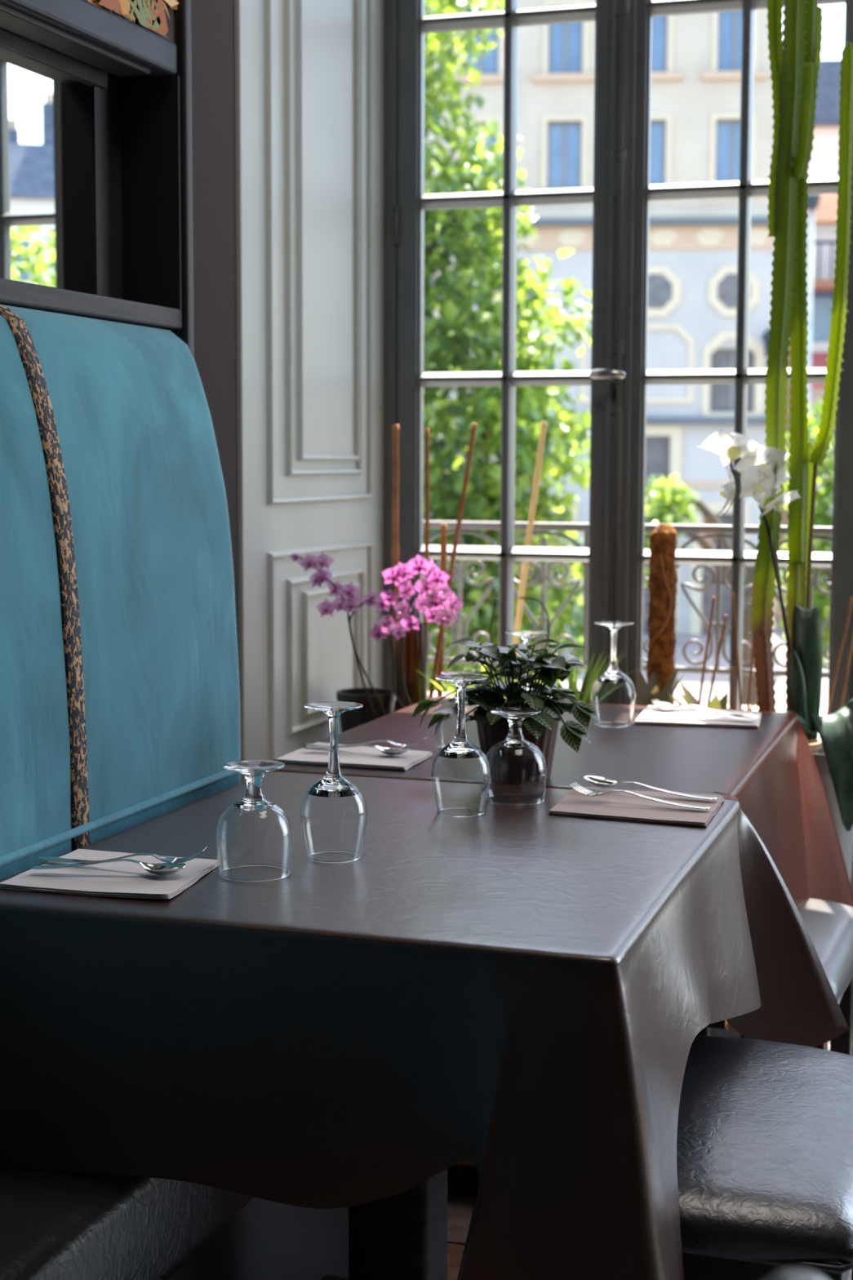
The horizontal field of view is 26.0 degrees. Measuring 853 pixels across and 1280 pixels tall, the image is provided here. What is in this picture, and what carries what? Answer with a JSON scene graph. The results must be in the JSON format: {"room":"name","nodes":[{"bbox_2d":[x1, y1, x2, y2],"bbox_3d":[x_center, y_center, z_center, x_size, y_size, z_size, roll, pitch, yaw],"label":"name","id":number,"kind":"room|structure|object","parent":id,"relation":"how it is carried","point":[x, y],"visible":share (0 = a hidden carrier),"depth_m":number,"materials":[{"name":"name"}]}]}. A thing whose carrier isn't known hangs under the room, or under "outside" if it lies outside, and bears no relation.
{"room":"restaurant dining room","nodes":[
{"label":"restaurant dining room","id":0,"kind":"room"},
{"bbox_2d":[191,0,238,653],"bbox_3d":[-0.641,-0.811,4.274,0.870,3.450,0.970,2,6,18],"label":"wall pier","id":1,"kind":"object","parent":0,"point":[212,21],"visible":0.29,"depth_m":3.69,"materials":[{"name":"grey paint"}]},
{"bbox_2d":[234,0,382,782],"bbox_3d":[-0.237,-0.815,4.070,0.024,3.300,0.843,2,6,18],"label":"wall panel","id":2,"kind":"structure","parent":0,"point":[308,73],"depth_m":4.01,"materials":[{"name":"grey paint"}]},
{"bbox_2d":[382,0,852,890],"bbox_3d":[2.025,-0.785,3.850,6.200,3.500,0.150,2,6,18],"label":"wall","id":3,"kind":"structure","parent":0,"point":[851,882],"depth_m":4.47,"materials":[{"name":"grey paint"}]},
{"bbox_2d":[383,0,852,739],"bbox_3d":[0.446,-0.837,4.320,1.139,2.300,0.198,2,6,18],"label":"window","id":4,"kind":"structure","parent":3,"relation":"in","point":[621,193],"depth_m":4.33,"materials":[{"name":"paint"}]},
{"bbox_2d":[427,691,827,734],"bbox_3d":[1.438,0.285,4.587,5.100,0.100,0.680,2,6,18],"label":"trim","id":5,"kind":"structure","parent":3,"relation":"attached to","point":[823,712],"depth_m":5.06,"materials":[{"name":"stone"}]},
{"bbox_2d":[513,421,546,656],"bbox_3d":[0.262,-0.194,4.919,0.113,0.772,0.020,2,6,18],"label":"cane","id":6,"kind":"object","parent":5,"relation":"on","point":[525,565],"visible":0.7,"depth_m":4.90,"materials":[{"name":"brown"}]},
{"bbox_2d":[422,520,832,678],"bbox_3d":[1.166,-0.044,4.846,4.000,0.502,0.044,2,6,18],"label":"balcony railing","id":7,"kind":"object","parent":5,"relation":"on","point":[543,575],"visible":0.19,"depth_m":5.07,"materials":[{"name":"grey metal"}]},
{"bbox_2d":[447,1027,852,1279],"bbox_3d":[0.973,1.210,1.013,6.100,0.120,6.700,2,6,18],"label":"floor","id":8,"kind":"structure","parent":0,"point":[460,1204],"depth_m":3.02,"materials":[{"name":"brown wood"}]},
{"bbox_2d":[0,304,348,1279],"bbox_3d":[-0.789,0.386,1.372,0.525,1.436,3.229,2,6,18],"label":"banquette","id":9,"kind":"object","parent":8,"relation":"on","point":[120,690],"visible":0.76,"depth_m":2.41,"materials":[{"name":"teal fabric"}]},
{"bbox_2d":[320,1168,447,1279],"bbox_3d":[-0.036,0.635,2.400,0.733,0.744,0.867,2,6,18],"label":"dining table","id":10,"kind":"object","parent":8,"relation":"on","point":[402,1236],"visible":0.08,"depth_m":2.36,"materials":[{"name":"brown wood"}]},
{"bbox_2d":[0,771,848,1279],"bbox_3d":[0.027,0.539,2.346,0.901,0.554,1.054,2,6,18],"label":"tablecloth","id":11,"kind":"object","parent":10,"relation":"on","point":[523,994],"visible":0.91,"depth_m":1.97,"materials":[{"name":"brown fabric"}]},
{"bbox_2d":[0,848,219,898],"bbox_3d":[-0.358,0.272,2.161,0.219,0.009,0.201,2,6,18],"label":"paper napkin","id":12,"kind":"object","parent":11,"relation":"on","point":[127,879],"visible":0.83,"depth_m":2.13,"materials":[{"name":"white paper"}]},
{"bbox_2d":[37,856,186,875],"bbox_3d":[-0.370,0.261,2.170,0.204,0.014,0.041,3,6,26],"label":"spoon","id":13,"kind":"object","parent":12,"relation":"on","point":[162,868],"visible":0.88,"depth_m":2.15,"materials":[{"name":"silver metal"}]},
{"bbox_2d":[31,846,207,869],"bbox_3d":[-0.355,0.252,2.139,0.204,0.028,0.026,1,6,6],"label":"fork","id":14,"kind":"object","parent":12,"relation":"on","point":[173,860],"visible":1,"depth_m":2.13,"materials":[{"name":"silver metal"}]},
{"bbox_2d":[215,760,293,881],"bbox_3d":[-0.202,0.210,2.172,0.090,0.130,0.090,2,6,18],"label":"water goblet","id":15,"kind":"object","parent":11,"relation":"on","point":[254,771],"visible":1,"depth_m":2.16,"materials":[{"name":"clear glass"}]},
{"bbox_2d":[215,803,293,881],"bbox_3d":[-0.202,0.234,2.175,0.090,0.083,0.090,2,6,18],"label":"bowl","id":16,"kind":"object","parent":15,"relation":"on","point":[239,806],"depth_m":2.16,"materials":[{"name":"clear glass"}]},
{"bbox_2d":[300,701,367,862],"bbox_3d":[-0.113,0.173,2.260,0.083,0.188,0.083,2,6,18],"label":"wine glass","id":17,"kind":"object","parent":11,"relation":"on","point":[333,784],"visible":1,"depth_m":2.25,"materials":[{"name":"clear glass"}]},
{"bbox_2d":[300,783,367,862],"bbox_3d":[-0.113,0.222,2.265,0.083,0.091,0.083,2,6,18],"label":"bowl","id":18,"kind":"object","parent":17,"relation":"on","point":[330,790],"depth_m":2.24,"materials":[{"name":"clear glass"}]},
{"bbox_2d":[431,674,490,817],"bbox_3d":[0.048,0.145,2.549,0.083,0.188,0.083,2,6,18],"label":"wine glass","id":19,"kind":"object","parent":11,"relation":"on","point":[460,747],"visible":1,"depth_m":2.54,"materials":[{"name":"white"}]},
{"bbox_2d":[431,748,490,817],"bbox_3d":[0.048,0.194,2.554,0.083,0.091,0.083,2,6,18],"label":"bowl","id":20,"kind":"object","parent":19,"relation":"on","point":[445,753],"depth_m":2.53,"materials":[{"name":"clear glass"}]},
{"bbox_2d":[483,706,546,805],"bbox_3d":[0.127,0.165,2.645,0.090,0.130,0.090,2,6,18],"label":"water goblet","id":21,"kind":"object","parent":11,"relation":"on","point":[515,716],"visible":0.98,"depth_m":2.63,"materials":[{"name":"clear glass"}]},
{"bbox_2d":[483,743,546,805],"bbox_3d":[0.127,0.188,2.647,0.090,0.083,0.090,2,6,18],"label":"bowl","id":22,"kind":"object","parent":21,"relation":"on","point":[502,744],"depth_m":2.64,"materials":[{"name":"clear glass"}]},
{"bbox_2d":[548,786,724,826],"bbox_3d":[0.296,0.232,2.598,0.230,0.006,0.214,2,6,18],"label":"paper napkin","id":23,"kind":"object","parent":11,"relation":"on","point":[619,806],"visible":0.92,"depth_m":2.57,"materials":[{"name":"beige paper"}]},
{"bbox_2d":[568,781,711,809],"bbox_3d":[0.298,0.217,2.584,0.204,0.021,0.026,3,6,25],"label":"fork","id":24,"kind":"object","parent":23,"relation":"on","point":[588,793],"visible":1,"depth_m":2.58,"materials":[{"name":"silver metal"}]},
{"bbox_2d":[582,775,718,799],"bbox_3d":[0.320,0.213,2.657,0.204,0.014,0.041,5,7,27],"label":"spoon","id":25,"kind":"object","parent":23,"relation":"on","point":[597,781],"visible":1,"depth_m":2.67,"materials":[{"name":"silver metal"}]},
{"bbox_2d":[447,1160,479,1193],"bbox_3d":[0.221,0.548,3.291,0.732,0.744,0.916,2,6,18],"label":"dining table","id":26,"kind":"object","parent":8,"relation":"on","point":[464,1176],"visible":0.02,"depth_m":3.13,"materials":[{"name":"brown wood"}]},
{"bbox_2d":[271,696,852,1034],"bbox_3d":[0.299,0.446,3.276,0.952,0.551,1.024,2,6,18],"label":"tablecloth","id":27,"kind":"object","parent":26,"relation":"on","point":[771,769],"visible":0.32,"depth_m":3.18,"materials":[{"name":"brown fabric"}]},
{"bbox_2d":[275,742,432,769],"bbox_3d":[-0.110,0.189,3.024,0.227,0.007,0.197,2,6,18],"label":"paper napkin","id":28,"kind":"object","parent":27,"relation":"on","point":[361,756],"visible":0.84,"depth_m":2.99,"materials":[{"name":"white paper"}]},
{"bbox_2d":[304,743,409,755],"bbox_3d":[-0.115,0.176,3.039,0.204,0.014,0.041,4,7,32],"label":"spoon","id":29,"kind":"object","parent":28,"relation":"on","point":[389,751],"visible":0.82,"depth_m":3.02,"materials":[{"name":"silver metal"}]},
{"bbox_2d":[304,737,427,748],"bbox_3d":[-0.100,0.168,3.018,0.204,0.024,0.026,2,6,14],"label":"fork","id":30,"kind":"object","parent":28,"relation":"on","point":[402,745],"visible":0.96,"depth_m":3.01,"materials":[{"name":"silver metal"}]},
{"bbox_2d":[435,670,482,751],"bbox_3d":[0.060,0.119,3.107,0.090,0.130,0.090,2,6,18],"label":"water goblet","id":31,"kind":"object","parent":27,"relation":"on","point":[449,672],"visible":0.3,"depth_m":3.11,"materials":[{"name":"clear glass"}]},
{"bbox_2d":[411,637,599,782],"bbox_3d":[0.114,0.103,2.843,0.305,0.213,0.211,2,6,18],"label":"potted plant","id":32,"kind":"object","parent":27,"relation":"on","point":[507,764],"visible":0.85,"depth_m":2.80,"materials":[{"name":"green plant"}]},
{"bbox_2d":[504,630,547,698],"bbox_3d":[0.173,0.080,3.210,0.083,0.188,0.083,2,6,18],"label":"wine glass","id":33,"kind":"object","parent":27,"relation":"on","point":[526,635],"visible":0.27,"depth_m":3.19,"materials":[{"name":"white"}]},
{"bbox_2d":[591,621,635,727],"bbox_3d":[0.344,0.062,3.399,0.083,0.188,0.083,2,6,18],"label":"wine glass","id":34,"kind":"object","parent":27,"relation":"on","point":[613,674],"visible":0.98,"depth_m":3.39,"materials":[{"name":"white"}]},
{"bbox_2d":[591,678,635,727],"bbox_3d":[0.343,0.111,3.404,0.083,0.091,0.083,2,6,18],"label":"bowl","id":35,"kind":"object","parent":34,"relation":"on","point":[602,680],"depth_m":3.38,"materials":[{"name":"clear glass"}]},
{"bbox_2d":[634,705,761,727],"bbox_3d":[0.516,0.145,3.488,0.246,0.006,0.229,2,6,18],"label":"paper napkin","id":36,"kind":"object","parent":27,"relation":"on","point":[651,715],"visible":0.86,"depth_m":3.45,"materials":[{"name":"white paper"}]},
{"bbox_2d":[651,698,755,720],"bbox_3d":[0.516,0.130,3.451,0.204,0.024,0.026,4,7,33],"label":"fork","id":37,"kind":"object","parent":36,"relation":"on","point":[664,707],"visible":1,"depth_m":3.46,"materials":[{"name":"silver metal"}]},
{"bbox_2d":[652,702,755,715],"bbox_3d":[0.526,0.131,3.522,0.204,0.014,0.041,3,6,28],"label":"spoon","id":38,"kind":"object","parent":36,"relation":"on","point":[668,704],"visible":0.73,"depth_m":3.52,"materials":[{"name":"silver metal"}]},
{"bbox_2d":[676,1035,852,1279],"bbox_3d":[0.354,0.784,2.253,0.405,0.478,0.613,2,6,18],"label":"stool","id":39,"kind":"object","parent":8,"relation":"on","point":[765,1135],"visible":0.48,"depth_m":2.04,"materials":[{"name":"grey leather"}]},
{"bbox_2d":[697,897,852,1055],"bbox_3d":[0.550,0.702,3.134,0.345,0.471,0.550,2,6,18],"label":"stool","id":40,"kind":"object","parent":8,"relation":"on","point":[828,924],"visible":0.16,"depth_m":3.08,"materials":[{"name":"grey leather"}]},
{"bbox_2d":[766,1268,824,1279],"bbox_3d":[0.152,0.737,0.568,0.376,0.902,0.418,5,8,42],"label":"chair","id":41,"kind":"object","parent":8,"relation":"on","point":[793,1273],"visible":1,"depth_m":0.77,"materials":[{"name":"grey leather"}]},
{"bbox_2d":[826,1041,830,1050],"bbox_3d":[0.798,0.727,3.758,0.220,0.300,0.220,2,6,18],"label":"stand","id":42,"kind":"object","parent":8,"relation":"on","point":[827,1043],"visible":0.02,"depth_m":3.75,"materials":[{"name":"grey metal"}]},
{"bbox_2d":[697,429,852,881],"bbox_3d":[0.750,0.088,3.628,0.350,0.996,0.298,-2,6,-23],"label":"orchid","id":43,"kind":"object","parent":42,"relation":"on","point":[757,464],"visible":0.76,"depth_m":3.62,"materials":[{"name":"white plant"}]},
{"bbox_3d":[0.306,0.561,4.150,1.040,0.550,0.575,2,6,18],"label":"plant shelf","id":44,"kind":"object","parent":8,"relation":"on","visible":0},
{"bbox_2d":[289,551,386,726],"bbox_3d":[-0.152,0.050,3.989,0.204,0.494,0.283,2,6,18],"label":"orchid","id":45,"kind":"object","parent":44,"relation":"on","point":[349,591],"visible":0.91,"depth_m":3.86,"materials":[{"name":"purple plant"}]},
{"bbox_2d":[336,687,395,733],"bbox_3d":[-0.136,0.197,4.190,0.136,0.162,0.136,2,6,18],"label":"planter","id":46,"kind":"object","parent":44,"relation":"on","point":[349,719],"visible":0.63,"depth_m":4.13,"materials":[{"name":"black"}]},
{"bbox_2d":[391,424,399,711],"bbox_3d":[-0.069,-0.105,4.191,0.024,0.763,0.021,2,6,18],"label":"cane","id":47,"kind":"object","parent":44,"relation":"on","point":[395,428],"visible":0.5,"depth_m":4.17,"materials":[{"name":"brown wood"}]},
{"bbox_2d":[395,622,428,711],"bbox_3d":[-0.032,0.120,4.137,0.072,0.324,0.072,2,6,18],"label":"vase","id":48,"kind":"object","parent":44,"relation":"on","point":[415,643],"visible":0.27,"depth_m":4.10,"materials":[{"name":"clear glass"}]},
{"bbox_2d":[368,554,462,708],"bbox_3d":[-0.018,0.052,4.021,0.217,0.485,0.137,2,6,18],"label":"orchid","id":49,"kind":"object","parent":44,"relation":"on","point":[441,593],"visible":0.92,"depth_m":3.98,"materials":[{"name":"pink plant"}]},
{"bbox_2d":[423,428,430,622],"bbox_3d":[0.000,-0.098,4.169,0.014,0.754,0.012,2,6,18],"label":"cane","id":50,"kind":"object","parent":44,"relation":"on","point":[427,529],"visible":0.49,"depth_m":4.14,"materials":[{"name":"brown wood"}]},
{"bbox_2d":[436,523,447,696],"bbox_3d":[0.034,0.005,4.221,0.025,0.540,0.016,2,6,18],"label":"cane","id":51,"kind":"object","parent":44,"relation":"on","point":[443,547],"visible":0.4,"depth_m":4.20,"materials":[{"name":"brown wood"}]},
{"bbox_2d":[427,422,477,698],"bbox_3d":[0.046,-0.102,4.163,0.143,0.766,0.014,3,6,26],"label":"cane","id":52,"kind":"object","parent":44,"relation":"on","point":[467,473],"visible":0.66,"depth_m":4.14,"materials":[{"name":"brown wood"}]},
{"bbox_2d":[417,662,537,699],"bbox_3d":[0.125,0.161,4.039,0.302,0.266,0.298,-3,7,-32],"label":"spider plant","id":53,"kind":"object","parent":44,"relation":"on","point":[481,668],"visible":0.05,"depth_m":4.00,"materials":[{"name":"green plant"}]},
{"bbox_2d":[489,596,549,686],"bbox_3d":[0.194,0.098,3.986,0.138,0.382,0.021,0,6,3],"label":"twig","id":54,"kind":"object","parent":53,"relation":"in","point":[535,599],"visible":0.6,"depth_m":3.97,"materials":[{"name":"black"}]},
{"bbox_2d":[533,647,635,703],"bbox_3d":[0.333,0.153,4.118,0.266,0.267,0.257,4,7,35],"label":"dracaena","id":55,"kind":"object","parent":44,"relation":"on","point":[588,682],"visible":0.25,"depth_m":4.13,"materials":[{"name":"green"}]},
{"bbox_2d":[622,666,685,706],"bbox_3d":[0.495,0.181,3.983,0.131,0.239,0.179,-3,7,-30],"label":"bromeliad","id":56,"kind":"object","parent":44,"relation":"on","point":[646,692],"visible":0.25,"depth_m":4.01,"materials":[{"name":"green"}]},
{"bbox_2d":[644,524,679,703],"bbox_3d":[0.518,0.018,4.083,0.128,0.544,0.128,2,6,18],"label":"pole","id":57,"kind":"object","parent":44,"relation":"on","point":[663,580],"visible":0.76,"depth_m":4.05,"materials":[{"name":"brown wood"}]},
{"bbox_2d":[698,595,715,703],"bbox_3d":[0.594,0.102,3.992,0.052,0.395,0.007,2,6,18],"label":"cane","id":58,"kind":"object","parent":44,"relation":"on","point":[704,668],"visible":0.65,"depth_m":3.98,"materials":[{"name":"brown wood"}]},
{"bbox_2d":[669,681,758,711],"bbox_3d":[0.598,0.202,3.914,0.185,0.211,0.186,-4,7,-37],"label":"succulent","id":59,"kind":"object","parent":44,"relation":"on","point":[715,704],"visible":0.12,"depth_m":3.94,"materials":[{"name":"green plant"}]},
{"bbox_2d":[706,613,727,707],"bbox_3d":[0.617,0.120,4.018,0.068,0.356,0.007,2,6,18],"label":"cane","id":60,"kind":"object","parent":44,"relation":"on","point":[726,615],"visible":0.52,"depth_m":4.00,"materials":[{"name":"brown wood"}]},
{"bbox_2d":[731,666,735,710],"bbox_3d":[0.653,0.182,3.927,0.016,0.250,0.007,2,6,18],"label":"cane","id":61,"kind":"object","parent":44,"relation":"on","point":[732,668],"visible":0.39,"depth_m":3.92,"materials":[{"name":"brown wood"}]},
{"bbox_2d":[732,591,742,710],"bbox_3d":[0.671,0.100,3.966,0.041,0.405,0.007,2,6,18],"label":"cane","id":62,"kind":"object","parent":44,"relation":"on","point":[733,593],"visible":0.6,"depth_m":3.96,"materials":[{"name":"brown wood"}]},
{"bbox_2d":[746,639,754,708],"bbox_3d":[0.709,0.022,4.020,0.038,0.550,0.007,2,6,18],"label":"cane","id":63,"kind":"object","parent":44,"relation":"on","point":[753,649],"visible":0.26,"depth_m":4.02,"materials":[{"name":"brown wood"}]},
{"bbox_2d":[749,0,852,753],"bbox_3d":[0.722,-0.520,3.672,0.188,1.698,0.184,-4,7,-36],"label":"cactus","id":64,"kind":"object","parent":44,"relation":"on","point":[795,60],"visible":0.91,"depth_m":3.62,"materials":[{"name":"green plant"}]},
{"bbox_2d":[826,597,852,715],"bbox_3d":[0.860,0.104,3.915,0.075,0.391,0.007,2,6,18],"label":"cane","id":65,"kind":"object","parent":44,"relation":"on","point":[837,668],"visible":0.68,"depth_m":3.90,"materials":[{"name":"brown wood"}]},
{"bbox_2d":[840,633,852,708],"bbox_3d":[0.870,0.133,3.872,0.053,0.341,0.007,2,6,18],"label":"cane","id":66,"kind":"object","parent":44,"relation":"on","point":[851,644],"visible":0.43,"depth_m":3.86,"materials":[{"name":"brown wood"}]},
{"bbox_2d":[808,737,822,753],"bbox_3d":[0.724,0.263,3.769,0.158,0.120,0.158,2,6,18],"label":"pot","id":67,"kind":"object","parent":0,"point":[816,744],"depth_m":3.72,"materials":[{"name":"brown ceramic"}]},
{"bbox_3d":[-1.625,-0.505,1.139,0.970,3.450,5.630,2,6,18],"label":"wall","id":68,"kind":"structure","parent":0,"visible":0},
{"bbox_2d":[0,0,194,358],"bbox_3d":[-0.951,-1.191,1.294,0.168,1.990,3.272,2,6,18],"label":"mirror","id":69,"kind":"object","parent":68,"relation":"attached to","point":[96,152],"visible":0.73,"depth_m":2.75,"materials":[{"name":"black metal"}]},
{"bbox_2d":[85,0,178,43],"bbox_3d":[-0.958,-1.329,1.269,0.160,1.132,3.246,2,6,18],"label":"panel","id":70,"kind":"object","parent":68,"relation":"attached to","point":[156,16],"visible":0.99,"depth_m":2.73,"materials":[{"name":"multicoloured paint"}]},
{"bbox_2d":[87,0,111,12],"bbox_3d":[-0.462,-0.925,2.598,0.001,0.068,0.085,2,6,18],"label":"print","id":71,"kind":"object","parent":70,"relation":"attached to","point":[104,4],"depth_m":2.61,"materials":[{"name":"paper"}]},
{"bbox_2d":[97,0,122,14],"bbox_3d":[-0.450,-0.911,2.612,0.001,0.039,0.091,2,6,18],"label":"print","id":72,"kind":"object","parent":70,"relation":"attached to","point":[114,6],"depth_m":2.63,"materials":[{"name":"brown paper"}]},
{"bbox_2d":[110,9,128,17],"bbox_3d":[-0.446,-0.935,2.628,0.001,0.083,0.104,2,6,18],"label":"print","id":73,"kind":"object","parent":70,"relation":"attached to","point":[122,13],"depth_m":2.66,"materials":[{"name":"brown"}]},
{"bbox_2d":[109,0,130,14],"bbox_3d":[-0.441,-0.945,2.641,0.001,0.100,0.083,2,6,18],"label":"print","id":74,"kind":"object","parent":70,"relation":"attached to","point":[116,6],"depth_m":2.65,"materials":[{"name":"orange paper"}]},
{"bbox_2d":[123,7,136,22],"bbox_3d":[-0.437,-0.949,2.656,0.001,0.106,0.096,2,6,18],"label":"print","id":75,"kind":"object","parent":70,"relation":"attached to","point":[129,13],"depth_m":2.69,"materials":[{"name":"orange paper"}]},
{"bbox_2d":[127,0,138,19],"bbox_3d":[-0.426,-0.953,2.693,0.001,0.101,0.129,2,6,18],"label":"print","id":76,"kind":"object","parent":70,"relation":"attached to","point":[132,5],"depth_m":2.69,"materials":[{"name":"paper"}]},
{"bbox_2d":[129,0,146,23],"bbox_3d":[-0.425,-0.937,2.691,0.001,0.074,0.120,2,6,18],"label":"print","id":77,"kind":"object","parent":70,"relation":"attached to","point":[138,8],"depth_m":2.71,"materials":[{"name":"green paper"}]},
{"bbox_2d":[128,0,165,30],"bbox_3d":[-0.414,-0.939,2.722,0.001,0.074,0.135,2,6,18],"label":"print","id":78,"kind":"object","parent":70,"relation":"attached to","point":[149,15],"depth_m":2.73,"materials":[{"name":"green"}]},
{"bbox_2d":[144,0,168,35],"bbox_3d":[-0.403,-0.951,2.754,0.001,0.090,0.079,2,6,18],"label":"print","id":79,"kind":"object","parent":70,"relation":"attached to","point":[156,11],"depth_m":2.76,"materials":[{"name":"green paper"}]},
{"bbox_2d":[149,0,170,20],"bbox_3d":[-0.408,-0.950,2.748,0.001,0.090,0.123,2,6,18],"label":"print","id":80,"kind":"object","parent":70,"relation":"attached to","point":[159,10],"depth_m":2.77,"materials":[{"name":"paper"}]},
{"bbox_2d":[164,0,177,9],"bbox_3d":[-0.394,-1.000,2.785,0.001,0.086,0.085,2,6,18],"label":"print","id":81,"kind":"object","parent":70,"relation":"attached to","point":[169,4],"depth_m":2.81,"materials":[{"name":"brown paper"}]},
{"bbox_2d":[164,0,178,6],"bbox_3d":[-0.391,-1.006,2.786,0.001,0.098,0.081,2,6,18],"label":"print","id":82,"kind":"object","parent":70,"relation":"attached to","point":[167,2],"depth_m":2.80,"materials":[{"name":"brown paper"}]},
{"label":"outside","id":83,"kind":"structure","parent":0,"visible":0},
{"bbox_2d":[539,613,829,709],"bbox_3d":[17.900,-0.773,54.616,120.000,0.100,105.400,2,6,18],"label":"street","id":84,"kind":"structure","parent":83,"point":[691,681],"depth_m":38.55,"materials":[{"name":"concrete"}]},
{"bbox_2d":[428,610,557,685],"bbox_3d":[-0.206,0.904,23.417,3.787,2.898,1.342,2,6,18],"label":"hedge","id":85,"kind":"object","parent":84,"relation":"on","point":[556,620],"visible":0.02,"depth_m":23.08,"materials":[{"name":"green plant"}]},
{"bbox_2d":[422,0,591,692],"bbox_3d":[-1.000,-1.361,14.359,5.019,8.881,2.722,3,6,29],"label":"tree","id":86,"kind":"object","parent":84,"relation":"on","point":[477,331],"visible":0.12,"depth_m":13.41,"materials":[{"name":"green plant"}]},
{"bbox_2d":[424,0,783,634],"bbox_3d":[-2.205,-10.459,51.000,22.900,19.750,8.350,1,6,4],"label":"building","id":87,"kind":"structure","parent":84,"relation":"on","point":[696,58],"depth_m":46.53,"materials":[{"name":"beige paint"}]},
{"bbox_2d":[760,328,769,368],"bbox_3d":[8.532,-7.141,46.249,0.435,1.284,0.661,-2,6,-20],"label":"wall lantern","id":88,"kind":"object","parent":87,"relation":"attached to","point":[765,336],"visible":0.19,"depth_m":46.06,"materials":[{"name":"grey metal"}]},
{"bbox_2d":[644,397,835,706],"bbox_3d":[2.763,0.431,16.037,2.589,5.013,1.118,2,6,18],"label":"tree","id":89,"kind":"object","parent":84,"relation":"on","point":[664,504],"visible":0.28,"depth_m":15.83,"materials":[{"name":"green plant"}]},
{"bbox_2d":[772,193,838,619],"bbox_3d":[14.669,-6.253,51.234,9.800,11.450,5.650,1,6,4],"label":"building","id":90,"kind":"structure","parent":84,"relation":"on","point":[825,215],"depth_m":48.94,"materials":[{"name":"grey"}]},
{"bbox_2d":[810,351,828,388],"bbox_3d":[11.618,-6.915,47.404,3.700,1.000,1.600,1,6,4],"label":"awning","id":91,"kind":"object","parent":90,"relation":"attached to","point":[818,360],"visible":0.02,"depth_m":47.81,"materials":[{"name":"red fabric"}]},
{"bbox_2d":[806,240,835,292],"bbox_3d":[11.035,-9.653,47.836,2.610,1.160,1.500,1,6,4],"label":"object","id":92,"kind":"object","parent":90,"relation":"attached to","point":[819,286],"visible":0.45,"depth_m":47.20,"materials":[{"name":"grey metal"}]},
{"bbox_2d":[806,194,822,416],"bbox_3d":[8.053,-4.410,39.217,0.400,10.100,0.380,2,6,18],"label":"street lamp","id":93,"kind":"object","parent":84,"relation":"on","point":[813,200],"visible":0.45,"depth_m":38.85,"materials":[{"name":"grey metal"}]},
{"bbox_2d":[807,59,840,177],"bbox_3d":[16.244,-9.462,59.360,10.000,16.250,9.650,1,6,4],"label":"building","id":94,"kind":"structure","parent":84,"relation":"on","point":[824,153],"depth_m":54.66,"materials":[{"name":"white"}]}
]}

